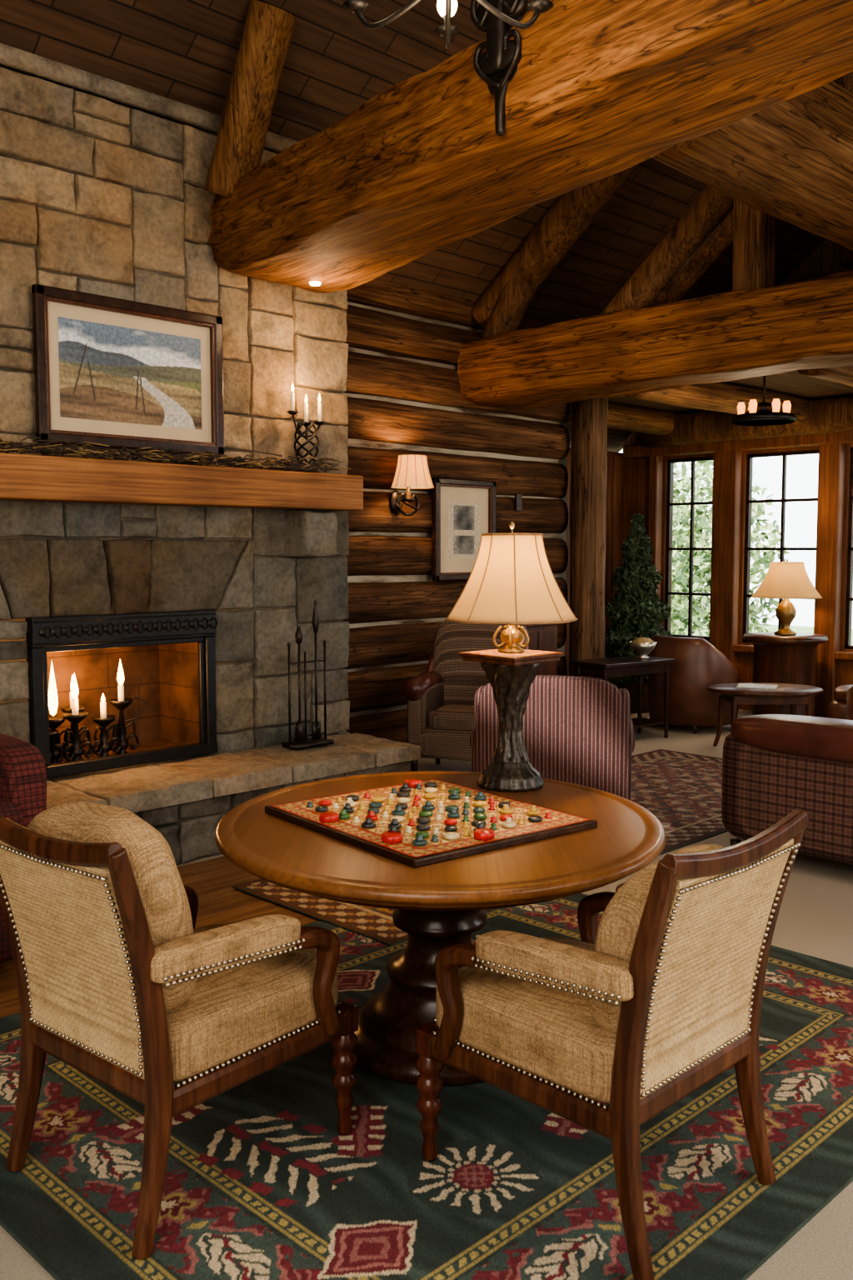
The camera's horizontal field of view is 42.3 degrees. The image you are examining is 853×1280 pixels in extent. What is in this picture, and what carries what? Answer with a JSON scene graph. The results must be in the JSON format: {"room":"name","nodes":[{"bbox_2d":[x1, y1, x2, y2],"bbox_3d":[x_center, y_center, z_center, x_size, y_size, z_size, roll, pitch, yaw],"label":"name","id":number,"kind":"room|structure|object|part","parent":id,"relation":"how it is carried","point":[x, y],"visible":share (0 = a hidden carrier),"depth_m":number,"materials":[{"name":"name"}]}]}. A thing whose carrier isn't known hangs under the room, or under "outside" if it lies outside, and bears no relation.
{"room":"lodge living room","nodes":[
{"label":"lodge living room","id":0,"kind":"room"},
{"bbox_2d":[0,42,350,781],"bbox_3d":[-2.188,-0.870,5.605,4.406,4.020,0.887,-5,7,-45],"label":"wall","id":1,"kind":"structure","parent":0,"point":[102,180],"depth_m":6.00,"materials":[{"name":"beige stone"}]},
{"bbox_2d":[25,609,218,778],"bbox_3d":[-1.782,0.254,6.119,1.095,0.825,0.595,-5,7,-45],"label":"fireplace insert","id":2,"kind":"object","parent":1,"relation":"attached to","point":[167,658],"visible":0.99,"depth_m":6.26,"materials":[{"name":"black metal"}]},
{"bbox_2d":[48,659,144,764],"bbox_3d":[-1.859,0.378,5.984,0.225,0.570,0.668,3,6,36],"label":"candle holder","id":3,"kind":"object","parent":2,"relation":"in","point":[74,713],"visible":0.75,"depth_m":5.95,"materials":[{"name":"metal"}]},
{"bbox_2d":[31,284,224,454],"bbox_3d":[-1.543,-1.396,5.833,1.100,0.770,0.045,-5,7,-45],"label":"framed landscape painting","id":4,"kind":"object","parent":1,"relation":"attached to","point":[115,372],"visible":1,"depth_m":5.80,"materials":[{"name":"dark wood"},{"name":"paper mat"},{"name":"painted canvas"}]},
{"bbox_2d":[57,316,202,429],"bbox_3d":[-1.550,-1.396,5.839,0.840,0.495,0.001,-5,7,-45],"label":"print","id":5,"kind":"object","parent":4,"relation":"attached to","point":[107,372],"depth_m":5.82},
{"bbox_2d":[0,452,363,510],"bbox_3d":[-1.981,-0.781,5.317,4.277,0.210,0.245,-5,7,-45],"label":"fireplace mantel","id":6,"kind":"object","parent":1,"relation":"attached to","point":[22,477],"visible":1,"depth_m":5.78,"materials":[{"name":"brown wood"}]},
{"bbox_2d":[0,436,351,472],"bbox_3d":[-2.002,-0.938,5.200,0.193,0.116,4.284,5,7,44],"label":"garland","id":7,"kind":"object","parent":6,"relation":"on","point":[149,455],"visible":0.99,"depth_m":5.82,"materials":[{"name":"bark"},{"name":"twigs"}]},
{"bbox_2d":[287,383,325,473],"bbox_3d":[-0.714,-1.256,6.559,0.160,0.533,0.222,2,5,28],"label":"candelabra","id":8,"kind":"object","parent":6,"relation":"on","point":[292,412],"visible":0.84,"depth_m":6.54,"materials":[{"name":"metal"}]},
{"bbox_2d":[0,0,826,452],"bbox_3d":[1.237,-3.533,4.216,12.100,4.348,9.800,-5,7,-45],"label":"ceiling","id":9,"kind":"structure","parent":0,"point":[185,52],"depth_m":6.35,"materials":[{"name":"brown wood"}]},
{"bbox_2d":[342,0,421,29],"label":"chandelier","id":10,"kind":"object","parent":9,"relation":"hanging from","point":[357,7],"depth_m":3.59,"materials":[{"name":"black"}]},
{"bbox_2d":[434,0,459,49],"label":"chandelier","id":11,"kind":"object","parent":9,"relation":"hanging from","point":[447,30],"depth_m":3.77,"materials":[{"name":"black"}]},
{"bbox_2d":[470,0,527,135],"bbox_3d":[0.286,-2.257,4.218,0.100,0.631,0.253,-5,7,-45],"label":"chandelier","id":12,"kind":"object","parent":9,"relation":"hanging from","point":[497,66],"visible":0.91,"depth_m":4.19,"materials":[{"name":"black metal"}]},
{"bbox_2d":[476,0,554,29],"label":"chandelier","id":13,"kind":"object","parent":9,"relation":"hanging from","point":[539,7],"depth_m":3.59,"materials":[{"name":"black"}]},
{"bbox_2d":[208,0,852,293],"bbox_3d":[1.384,-2.104,3.285,0.777,0.677,7.946,-3,6,-36],"label":"ceiling beam","id":14,"kind":"structure","parent":9,"relation":"attached to","point":[598,89],"depth_m":4.43,"materials":[{"name":"brown wood"}]},
{"bbox_2d":[204,0,295,198],"bbox_3d":[-0.949,-2.852,5.888,0.294,0.973,0.591,-5,7,-45],"label":"strut","id":15,"kind":"object","parent":14,"relation":"on","point":[268,29],"depth_m":5.79,"materials":[{"name":"brown wood"}]},
{"bbox_2d":[309,280,321,285],"bbox_3d":[-0.622,-1.995,6.165,0.070,0.020,0.070,-5,7,-45],"label":"recessed light","id":16,"kind":"object","parent":14,"relation":"attached to","point":[313,282],"visible":1,"depth_m":6.14,"materials":[{"name":"beige"}]},
{"bbox_2d":[471,164,638,327],"bbox_3d":[1.914,-3.976,7.148,0.313,3.381,4.257,-5,7,-45],"label":"rafter","id":17,"kind":"object","parent":9,"relation":"attached to","point":[573,212],"depth_m":8.09,"materials":[{"name":"brown wood"}]},
{"bbox_2d":[457,270,852,408],"bbox_3d":[3.412,-1.853,5.805,0.536,0.526,8.470,-5,7,-45],"label":"tie beam","id":18,"kind":"structure","parent":9,"relation":"attached to","point":[740,334],"depth_m":7.32,"materials":[{"name":"brown wood"}]},
{"bbox_2d":[480,276,538,338],"bbox_3d":[0.656,-2.576,8.465,0.317,0.667,0.506,-5,7,-45],"label":"strut","id":19,"kind":"object","parent":18,"relation":"on","point":[512,304],"depth_m":8.39,"materials":[{"name":"brown wood"}]},
{"bbox_2d":[600,185,734,314],"bbox_3d":[1.713,-2.658,7.456,0.254,1.110,1.257,-5,7,-45],"label":"strut","id":20,"kind":"object","parent":18,"relation":"on","point":[712,207],"depth_m":7.39,"materials":[{"name":"brown wood"}]},
{"bbox_2d":[731,199,776,290],"bbox_3d":[2.100,-3.038,7.023,0.220,1.690,0.200,-5,7,-45],"label":"post","id":21,"kind":"object","parent":18,"relation":"on","point":[754,230],"depth_m":6.99,"materials":[{"name":"brown wood"}]},
{"bbox_2d":[639,395,852,447],"bbox_3d":[5.410,-1.874,8.183,0.311,0.310,8.900,-5,7,-45],"label":"header beam","id":22,"kind":"structure","parent":9,"relation":"attached to","point":[835,414],"depth_m":10.43,"materials":[{"name":"brown wood"}]},
{"bbox_2d":[652,81,852,250],"bbox_3d":[3.017,-2.539,6.677,5.538,0.718,0.666,-5,7,-45],"label":"beam","id":23,"kind":"structure","parent":9,"relation":"attached to","point":[791,161],"depth_m":5.10,"materials":[{"name":"brown wood"}]},
{"bbox_2d":[652,71,852,306],"bbox_3d":[3.103,-4.075,8.332,0.311,3.385,4.255,-5,7,-45],"label":"rafter","id":24,"kind":"object","parent":9,"relation":"attached to","point":[722,237],"depth_m":9.11,"materials":[{"name":"brown wood"}]},
{"bbox_2d":[731,375,796,425],"bbox_3d":[2.475,-1.810,8.082,0.460,0.430,0.460,-5,7,-45],"label":"lantern chandelier","id":25,"kind":"object","parent":9,"relation":"hanging from","point":[764,413],"visible":0.98,"depth_m":7.99,"materials":[{"name":"metal"}]},
{"bbox_3d":[2.475,-1.691,8.091,0.380,0.110,0.337,-5,7,-45],"label":"amber glass","id":26,"kind":"part","parent":25,"relation":"part of","materials":[{"name":"orange glass"}]},
{"bbox_2d":[0,709,852,1279],"bbox_3d":[1.237,1.276,4.610,12.100,0.105,9.600,-5,7,-45],"label":"floor","id":27,"kind":"structure","parent":0,"point":[815,918],"depth_m":4.82,"materials":[{"name":"beige carpet"}]},
{"bbox_2d":[0,733,46,963],"bbox_3d":[-1.950,0.827,4.170,0.810,0.860,0.812,5,7,45],"label":"armchair","id":28,"kind":"object","parent":27,"relation":"on","point":[22,767],"visible":0.33,"depth_m":4.12,"materials":[{"name":"red fabric"}]},
{"bbox_3d":[-1.966,1.087,4.176,0.740,0.220,0.740,5,7,45],"label":"seat","id":29,"kind":"part","parent":28,"relation":"part of","materials":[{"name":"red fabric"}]},
{"bbox_3d":[-1.740,0.926,3.935,0.140,0.540,0.740,5,7,45],"label":"arm","id":30,"kind":"part","parent":28,"relation":"part of","materials":[{"name":"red fabric"}]},
{"bbox_3d":[-1.743,0.770,4.373,0.740,0.780,0.226,5,7,45],"label":"backrest","id":31,"kind":"part","parent":28,"relation":"part of","materials":[{"name":"red fabric"}]},
{"bbox_2d":[46,732,420,864],"bbox_3d":[-1.815,0.946,5.383,4.408,0.439,0.657,-5,7,-45],"label":"hearth","id":32,"kind":"object","parent":27,"relation":"on","point":[186,801],"visible":0.47,"depth_m":5.77,"materials":[{"name":"grey stone"}]},
{"bbox_2d":[281,599,333,749],"bbox_3d":[-0.707,0.195,6.543,0.294,0.870,0.140,-5,7,-45],"label":"fireplace tool set","id":33,"kind":"object","parent":32,"relation":"on","point":[301,742],"visible":1,"depth_m":6.53,"materials":[{"name":"metal"}]},
{"bbox_2d":[0,893,852,1279],"bbox_3d":[0.131,1.305,3.594,3.000,0.012,2.470,-5,7,-45],"label":"patterned area rug","id":34,"kind":"object","parent":27,"relation":"on","point":[262,1182],"visible":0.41,"depth_m":2.85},
{"bbox_2d":[0,801,358,1259],"bbox_3d":[-0.644,0.867,2.862,0.678,0.981,0.790,4,6,40],"label":"armchair","id":35,"kind":"object","parent":34,"relation":"on","point":[117,982],"visible":1,"depth_m":2.60,"materials":[{"name":"beige fabric"}]},
{"bbox_3d":[-1.051,0.887,2.801,0.168,0.952,0.054,-4,6,-41],"label":"leg","id":36,"kind":"part","parent":35,"relation":"part of","materials":[{"name":"brown wood"}]},
{"bbox_3d":[-0.885,0.460,2.540,0.588,0.082,0.038,4,6,40],"label":"rail","id":37,"kind":"part","parent":35,"relation":"part of","materials":[{"name":"brown wood"}]},
{"bbox_3d":[-0.845,0.732,2.610,0.505,0.519,0.134,4,6,40],"label":"panel","id":38,"kind":"part","parent":35,"relation":"part of","materials":[{"name":"beige fabric"}]},
{"bbox_3d":[-0.812,1.017,2.673,0.500,0.070,0.042,4,6,40],"label":"rail","id":39,"kind":"part","parent":35,"relation":"part of","materials":[{"name":"brown wood"}]},
{"bbox_2d":[27,801,197,1012],"bbox_3d":[-0.770,0.654,2.694,0.474,0.528,0.241,4,6,40],"label":"cushion","id":40,"kind":"object","parent":35,"relation":"on","point":[74,966],"depth_m":2.57,"materials":[{"name":"beige fabric"}]},
{"bbox_3d":[-0.635,0.915,2.453,0.053,0.952,0.168,3,5,31],"label":"leg","id":41,"kind":"part","parent":35,"relation":"part of","materials":[{"name":"brown wood"}]},
{"bbox_3d":[-0.859,0.853,3.054,0.074,0.335,0.583,4,6,40],"label":"arm frame","id":42,"kind":"part","parent":35,"relation":"part of","materials":[{"name":"brown wood"}]},
{"bbox_3d":[-0.417,0.883,2.684,0.074,0.335,0.583,4,6,40],"label":"arm frame","id":43,"kind":"part","parent":35,"relation":"part of","materials":[{"name":"brown wood"}]},
{"bbox_2d":[166,924,338,1082],"bbox_3d":[-0.606,0.925,2.912,0.525,0.179,0.620,4,6,40],"label":"seat cushion","id":44,"kind":"object","parent":35,"relation":"on","point":[235,1021],"depth_m":2.73,"materials":[{"name":"beige fabric"}]},
{"bbox_3d":[-0.223,1.195,3.005,0.073,0.300,0.073,4,6,40],"label":"leg","id":45,"kind":"part","parent":35,"relation":"part of","materials":[{"name":"brown wood"}]},
{"bbox_2d":[232,878,499,945],"bbox_3d":[-0.035,1.154,5.309,1.400,0.008,1.100,-5,7,-45],"label":"rug","id":46,"kind":"object","parent":34,"relation":"on","point":[373,922],"visible":0.16,"depth_m":4.85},
{"bbox_2d":[215,770,665,1086],"bbox_3d":[0.042,0.932,3.538,1.400,0.736,1.530,0,5,0],"label":"round pedestal table","id":47,"kind":"object","parent":34,"relation":"on","point":[439,906],"visible":0.68,"depth_m":3.26,"materials":[{"name":"brown wood"}]},
{"bbox_2d":[265,778,597,868],"bbox_3d":[0.000,0.541,3.478,0.710,0.052,0.800,-4,6,-38],"label":"board","id":48,"kind":"object","parent":47,"relation":"on","point":[414,823],"visible":1,"depth_m":3.37,"materials":[{"name":"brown wood"}]},
{"bbox_2d":[445,521,577,792],"bbox_3d":[0.304,0.052,3.956,0.451,0.949,0.451,2,5,22],"label":"table lamp","id":49,"kind":"object","parent":47,"relation":"on","point":[512,582],"visible":1,"depth_m":3.86,"materials":[{"name":"beige fabric"}]},
{"bbox_2d":[458,652,564,665],"bbox_3d":[0.304,0.060,3.957,0.270,0.030,0.270,-5,7,-45],"label":"tabletop","id":50,"kind":"object","parent":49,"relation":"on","point":[484,658],"depth_m":3.87,"materials":[{"name":"brown wood"}]},
{"bbox_3d":[0.304,-0.225,3.933,0.451,0.310,0.451,2,5,22],"label":"shade trim","id":51,"kind":"part","parent":49,"relation":"part of","materials":[{"name":"beige fabric"}]},
{"bbox_3d":[0.304,-0.225,3.933,0.443,0.305,0.443,2,5,22],"label":"lamp shade","id":52,"kind":"part","parent":49,"relation":"part of","materials":[{"name":"fabric"}]},
{"bbox_3d":[0.304,0.253,3.972,0.229,0.357,0.228,-5,7,-45],"label":"sculpted stem","id":53,"kind":"part","parent":49,"relation":"part of","materials":[{"name":"brown wood"}]},
{"bbox_2d":[415,808,808,1279],"bbox_3d":[0.437,0.883,2.769,0.678,0.964,0.790,-5,7,-45],"label":"armchair","id":54,"kind":"object","parent":34,"relation":"on","point":[656,1002],"visible":1,"depth_m":2.53,"materials":[{"name":"beige fabric"}]},
{"bbox_3d":[0.009,1.206,2.874,0.073,0.300,0.073,-5,7,-45],"label":"leg","id":55,"kind":"part","parent":54,"relation":"part of","materials":[{"name":"brown wood"}]},
{"bbox_2d":[436,936,616,1103],"bbox_3d":[0.396,0.933,2.815,0.525,0.179,0.620,-5,7,-45],"label":"seat cushion","id":56,"kind":"object","parent":54,"relation":"on","point":[547,1042],"depth_m":2.62,"materials":[{"name":"beige fabric"}]},
{"bbox_3d":[0.227,0.892,2.572,0.074,0.335,0.583,-5,7,-45],"label":"arm frame","id":57,"kind":"part","parent":54,"relation":"part of","materials":[{"name":"brown wood"}]},
{"bbox_3d":[0.635,0.859,2.978,0.074,0.335,0.583,-5,7,-45],"label":"arm frame","id":58,"kind":"part","parent":54,"relation":"part of","materials":[{"name":"brown wood"}]},
{"bbox_3d":[0.464,0.923,2.361,0.054,0.952,0.168,-3,6,-36],"label":"leg","id":59,"kind":"part","parent":54,"relation":"part of","materials":[{"name":"brown wood"}]},
{"bbox_2d":[587,844,724,1034],"bbox_3d":[0.576,0.710,2.616,0.477,0.430,0.197,-5,7,-45],"label":"cushion","id":60,"kind":"object","parent":54,"relation":"on","point":[692,1003],"depth_m":2.47,"materials":[{"name":"beige fabric"}]},
{"bbox_3d":[0.622,1.023,2.595,0.500,0.070,0.042,-5,7,-45],"label":"rail","id":61,"kind":"part","parent":54,"relation":"part of","materials":[{"name":"brown wood"}]},
{"bbox_3d":[0.659,0.738,2.535,0.505,0.519,0.134,-5,7,-45],"label":"panel","id":62,"kind":"part","parent":54,"relation":"part of","materials":[{"name":"beige fabric"}]},
{"bbox_3d":[0.703,0.466,2.469,0.588,0.082,0.038,-5,7,-45],"label":"rail","id":63,"kind":"part","parent":54,"relation":"part of","materials":[{"name":"brown wood"}]},
{"bbox_3d":[0.848,0.891,2.743,0.168,0.952,0.053,3,6,36],"label":"leg","id":64,"kind":"part","parent":54,"relation":"part of","materials":[{"name":"brown wood"}]},
{"bbox_2d":[402,620,529,771],"bbox_3d":[0.319,0.400,7.923,0.770,1.110,0.819,1,5,17],"label":"armchair","id":65,"kind":"object","parent":27,"relation":"on","point":[441,713],"visible":0.52,"depth_m":7.90,"materials":[{"name":"brown fabric"}]},
{"bbox_3d":[0.010,0.538,7.950,0.140,0.490,0.640,1,5,17],"label":"arm","id":66,"kind":"part","parent":65,"relation":"part of","materials":[{"name":"fabric"}]},
{"bbox_3d":[0.297,0.700,7.876,0.700,0.220,0.640,1,5,17],"label":"seat","id":67,"kind":"part","parent":65,"relation":"part of","materials":[{"name":"fabric"}]},
{"bbox_2d":[427,704,474,730],"bbox_3d":[0.279,0.555,7.806,0.480,0.150,0.460,1,5,17],"label":"seat cushion","id":68,"kind":"object","parent":65,"relation":"on","point":[440,717],"depth_m":7.62,"materials":[{"name":"fabric"}]},
{"bbox_3d":[0.374,0.300,8.097,0.700,0.940,0.239,1,5,17],"label":"backrest","id":69,"kind":"part","parent":65,"relation":"part of","materials":[{"name":"fabric"}]},
{"bbox_2d":[520,623,560,675],"bbox_3d":[0.732,0.362,8.873,0.560,1.030,0.452,-5,7,-45],"label":"base cabinet","id":70,"kind":"object","parent":27,"relation":"on","point":[542,637],"visible":0.09,"depth_m":8.76,"materials":[{"name":"brown wood"}]},
{"bbox_2d":[569,397,608,679],"bbox_3d":[1.413,-0.665,9.652,0.319,2.950,0.330,-5,7,-45],"label":"log post","id":71,"kind":"object","parent":27,"relation":"on","point":[589,426],"visible":0.73,"depth_m":9.51,"materials":[{"name":"brown wood"}]},
{"bbox_2d":[570,655,675,738],"bbox_3d":[1.655,0.505,9.279,0.850,0.680,0.400,-4,6,-37],"label":"console table","id":72,"kind":"object","parent":27,"relation":"on","point":[606,668],"visible":0.73,"depth_m":9.20,"materials":[{"name":"brown wood"}]},
{"bbox_2d":[630,637,656,659],"bbox_3d":[1.839,0.066,9.370,0.230,0.180,0.230,-5,7,-45],"label":"bowl","id":73,"kind":"object","parent":72,"relation":"on","point":[642,647],"visible":1,"depth_m":9.31,"materials":[{"name":"silver metal"}]},
{"bbox_2d":[631,637,654,643],"bbox_3d":[1.839,0.036,9.368,0.183,0.120,0.183,-2,5,-22],"label":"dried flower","id":74,"kind":"object","parent":73,"relation":"on","point":[640,640],"depth_m":9.31,"materials":[{"name":"beige plant"}]},
{"bbox_2d":[631,717,664,728],"bbox_3d":[1.655,0.714,9.296,0.750,0.020,0.300,-4,6,-37],"label":"shelf","id":75,"kind":"object","parent":72,"relation":"attached to","point":[637,722],"depth_m":9.37,"materials":[{"name":"brown wood"}]},
{"bbox_2d":[605,513,674,713],"bbox_3d":[2.091,-0.269,10.890,1.006,1.959,0.997,-5,7,-45],"label":"evergreen","id":76,"kind":"object","parent":27,"relation":"on","point":[633,594],"visible":0.66,"depth_m":10.74,"materials":[{"name":"plant"}]},
{"bbox_2d":[630,749,728,855],"bbox_3d":[1.503,1.006,7.266,2.750,0.010,1.700,-5,7,-45],"label":"rug","id":77,"kind":"object","parent":27,"relation":"on","point":[683,791],"visible":0.34,"depth_m":7.24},
{"bbox_2d":[469,675,634,800],"bbox_3d":[0.718,0.624,6.217,0.890,0.920,0.810,1,5,10],"label":"wingback chair","id":78,"kind":"object","parent":77,"relation":"on","point":[577,730],"visible":0.65,"depth_m":5.81,"materials":[{"name":"red fabric"}]},
{"bbox_3d":[0.367,0.702,6.307,0.140,0.410,0.740,1,5,10],"label":"arm","id":79,"kind":"part","parent":78,"relation":"part of","materials":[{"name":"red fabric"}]},
{"bbox_3d":[1.076,0.713,6.182,0.140,0.410,0.740,1,5,10],"label":"arm","id":80,"kind":"part","parent":78,"relation":"part of","materials":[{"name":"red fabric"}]},
{"bbox_2d":[648,634,739,734],"bbox_3d":[2.384,0.372,9.920,0.750,0.840,0.800,-3,6,-35],"label":"barrel chair","id":81,"kind":"object","parent":27,"relation":"on","point":[698,665],"visible":0.8,"depth_m":9.58,"materials":[{"name":"brown leather"}]},
{"bbox_2d":[707,682,823,746],"bbox_3d":[2.687,0.633,8.778,0.900,0.514,0.640,0,5,0],"label":"coffee table","id":82,"kind":"object","parent":27,"relation":"on","point":[793,695],"visible":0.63,"depth_m":8.57,"materials":[{"name":"brown wood"}]},
{"bbox_2d":[736,683,778,689],"bbox_3d":[2.630,0.369,8.771,0.300,0.012,0.220,2,5,22],"label":"magazine","id":83,"kind":"object","parent":82,"relation":"on","point":[740,685],"visible":1,"depth_m":8.73,"materials":[{"name":"paper"}]},
{"bbox_2d":[743,631,828,716],"bbox_3d":[3.253,0.368,10.034,0.740,0.830,0.740,-5,7,-45],"label":"drum side table","id":84,"kind":"object","parent":27,"relation":"on","point":[777,658],"visible":0.61,"depth_m":9.79,"materials":[{"name":"brown wood"}]},
{"bbox_2d":[750,559,822,635],"bbox_3d":[3.253,-0.390,9.972,0.611,0.690,0.611,-2,5,-22],"label":"table lamp","id":85,"kind":"object","parent":84,"relation":"on","point":[786,581],"visible":1,"depth_m":9.81,"materials":[{"name":"beige fabric"}]},
{"bbox_3d":[3.253,-0.544,9.959,0.611,0.320,0.611,-2,5,-22],"label":"lamp shade","id":86,"kind":"part","parent":85,"relation":"part of","materials":[{"name":"fabric"}]},
{"bbox_2d":[721,714,852,864],"bbox_3d":[2.344,0.769,5.466,1.577,0.775,0.930,5,7,45],"label":"loveseat","id":87,"kind":"object","parent":27,"relation":"on","point":[774,766],"visible":0.96,"depth_m":5.40,"materials":[{"name":"brown fabric"}]},
{"bbox_3d":[1.881,0.755,5.979,0.180,0.480,0.860,5,7,45],"label":"arm","id":88,"kind":"part","parent":87,"relation":"part of","materials":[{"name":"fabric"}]},
{"bbox_2d":[828,685,852,719],"bbox_3d":[3.611,0.451,8.832,0.710,0.860,0.720,2,5,25],"label":"barrel chair","id":89,"kind":"object","parent":27,"relation":"on","point":[842,707],"visible":0.58,"depth_m":8.72,"materials":[{"name":"brown leather"}]},
{"bbox_3d":[3.561,0.638,8.871,0.600,0.340,0.560,2,5,25],"label":"seat","id":90,"kind":"part","parent":89,"relation":"part of","materials":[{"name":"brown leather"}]},
{"bbox_2d":[834,685,852,701],"bbox_3d":[3.552,0.439,8.859,0.520,0.120,0.480,2,5,25],"label":"seat cushion","id":91,"kind":"object","parent":89,"relation":"on","point":[841,692],"depth_m":8.78,"materials":[{"name":"brown leather"}]},
{"bbox_2d":[342,279,569,742],"bbox_3d":[-2.303,-0.768,6.377,9.820,3.689,0.367,-5,7,-45],"label":"wall","id":92,"kind":"structure","parent":0,"point":[403,392],"depth_m":8.35,"materials":[{"name":"brown wood"}]},
{"bbox_2d":[390,455,434,515],"bbox_3d":[-0.110,-1.124,8.043,0.326,0.433,0.318,0,5,3],"label":"wall sconce","id":93,"kind":"object","parent":92,"relation":"attached to","point":[412,471],"visible":1,"depth_m":7.96,"materials":[{"name":"fabric"}]},
{"bbox_3d":[-0.102,-1.225,8.034,0.312,0.230,0.288,-2,5,-23],"label":"lamp shade","id":94,"kind":"part","parent":93,"relation":"part of","materials":[{"name":"white fabric"}]},
{"bbox_2d":[432,477,496,580],"bbox_3d":[0.302,-0.867,8.693,0.700,0.790,0.045,-5,7,-45],"label":"framed print","id":95,"kind":"object","parent":92,"relation":"attached to","point":[463,510],"visible":0.95,"depth_m":8.65,"materials":[{"name":"dark wood"},{"name":"paper"}]},
{"bbox_2d":[515,494,522,510],"bbox_3d":[0.762,-1.141,9.153,0.070,0.140,0.025,-5,7,-45],"label":"light switch","id":96,"kind":"object","parent":92,"relation":"attached to","point":[518,497],"visible":1,"depth_m":9.13,"materials":[{"name":"brown metal"}]},
{"bbox_2d":[565,447,624,685],"bbox_3d":[1.545,-0.624,11.049,2.170,2.640,0.740,-5,7,-45],"label":"wall","id":97,"kind":"structure","parent":0,"point":[615,487],"depth_m":11.78,"materials":[{"name":"brown wood"}]},
{"bbox_2d":[567,402,681,434],"bbox_3d":[1.558,-2.090,10.192,2.910,0.250,0.248,-5,7,-45],"label":"joist","id":98,"kind":"object","parent":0,"point":[627,417],"depth_m":10.51,"materials":[{"name":"brown wood"}]},
{"bbox_2d":[625,381,809,423],"bbox_3d":[2.548,-2.008,9.205,2.910,0.252,0.250,-5,7,-45],"label":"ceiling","id":99,"kind":"structure","parent":0,"point":[722,397],"depth_m":8.88,"materials":[{"name":"brown wood"}]},
{"bbox_2d":[608,370,852,413],"bbox_3d":[4.518,-2.003,7.314,3.030,0.060,8.950,-5,7,-45],"label":"ceiling soffit","id":100,"kind":"structure","parent":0,"point":[794,383],"depth_m":9.43,"materials":[{"name":"brown wood"}]},
{"bbox_2d":[623,431,852,710],"bbox_3d":[5.533,-0.587,8.696,0.150,2.950,9.500,-5,7,-45],"label":"wall","id":101,"kind":"structure","parent":0,"point":[636,470],"depth_m":11.04,"materials":[{"name":"brown wood"}]},
{"bbox_2d":[665,456,713,639],"bbox_3d":[2.754,-0.944,11.434,0.060,1.865,0.590,-5,7,-45],"label":"window","id":102,"kind":"structure","parent":101,"relation":"in","point":[670,471],"depth_m":11.48,"materials":[{"name":"brown wood"}]},
{"bbox_2d":[622,431,852,717],"bbox_3d":[5.459,-0.450,8.562,0.160,2.700,9.400,-5,7,-45],"label":"trim","id":103,"kind":"structure","parent":101,"relation":"attached to","point":[727,456],"depth_m":10.85,"materials":[{"name":"brown wood"}]},
{"bbox_2d":[743,449,819,642],"bbox_3d":[3.465,-0.886,10.726,0.060,1.865,0.780,-5,7,-45],"label":"window","id":104,"kind":"structure","parent":101,"relation":"in","point":[750,457],"depth_m":10.88,"materials":[{"name":"brown wood"}]},
{"bbox_2d":[845,447,852,649],"bbox_3d":[4.207,-0.825,9.986,0.060,1.865,0.780,-5,7,-45],"label":"window","id":105,"kind":"structure","parent":101,"relation":"in","point":[848,645],"depth_m":10.24,"materials":[{"name":"brown wood"}]},
{"bbox_2d":[781,239,852,284],"bbox_3d":[5.515,-3.894,8.408,0.001,4.071,9.500,-5,7,-45],"label":"wall","id":106,"kind":"structure","parent":0,"point":[826,258],"depth_m":10.28,"materials":[{"name":"brown wood"}]},
{"bbox_2d":[797,365,852,386],"bbox_3d":[3.539,-1.928,8.217,2.910,0.250,0.241,-5,7,-45],"label":"joist","id":107,"kind":"object","parent":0,"point":[844,375],"depth_m":7.29,"materials":[{"name":"brown wood"}]},
{"bbox_2d":[800,244,852,281],"bbox_3d":[5.742,-3.792,8.046,0.272,3.454,8.458,-5,7,-45],"label":"wall","id":108,"kind":"structure","parent":0,"point":[846,255],"depth_m":9.93,"materials":[{"name":"brown wood"}]},
{"label":"outside","id":109,"kind":"structure","parent":0,"visible":0},
{"bbox_2d":[675,620,852,644],"bbox_3d":[8.556,0.553,17.144,15.800,0.100,32.000,-5,7,-45],"label":"ground","id":110,"kind":"structure","parent":109,"point":[775,627],"depth_m":26.32,"materials":[{"name":"green plant"}]},
{"bbox_2d":[620,448,713,634],"bbox_3d":[3.268,-1.448,15.783,2.098,4.116,1.858,-5,7,-45],"label":"tree","id":111,"kind":"object","parent":110,"relation":"on","point":[678,519],"visible":0.07,"depth_m":15.38,"materials":[{"name":"green plant"}]},
{"bbox_2d":[671,510,704,634],"bbox_3d":[3.500,-1.027,17.755,2.080,2.958,1.828,-5,7,-45],"label":"tree","id":112,"kind":"object","parent":110,"relation":"on","point":[680,596],"visible":0.02,"depth_m":17.69,"materials":[{"name":"green plant"}]},
{"bbox_2d":[670,460,789,636],"bbox_3d":[3.922,-0.879,14.903,2.049,3.128,1.883,-5,7,-45],"label":"tree","id":113,"kind":"object","parent":110,"relation":"on","point":[701,611],"visible":0.38,"depth_m":14.62,"materials":[{"name":"green plant"}]}
]}

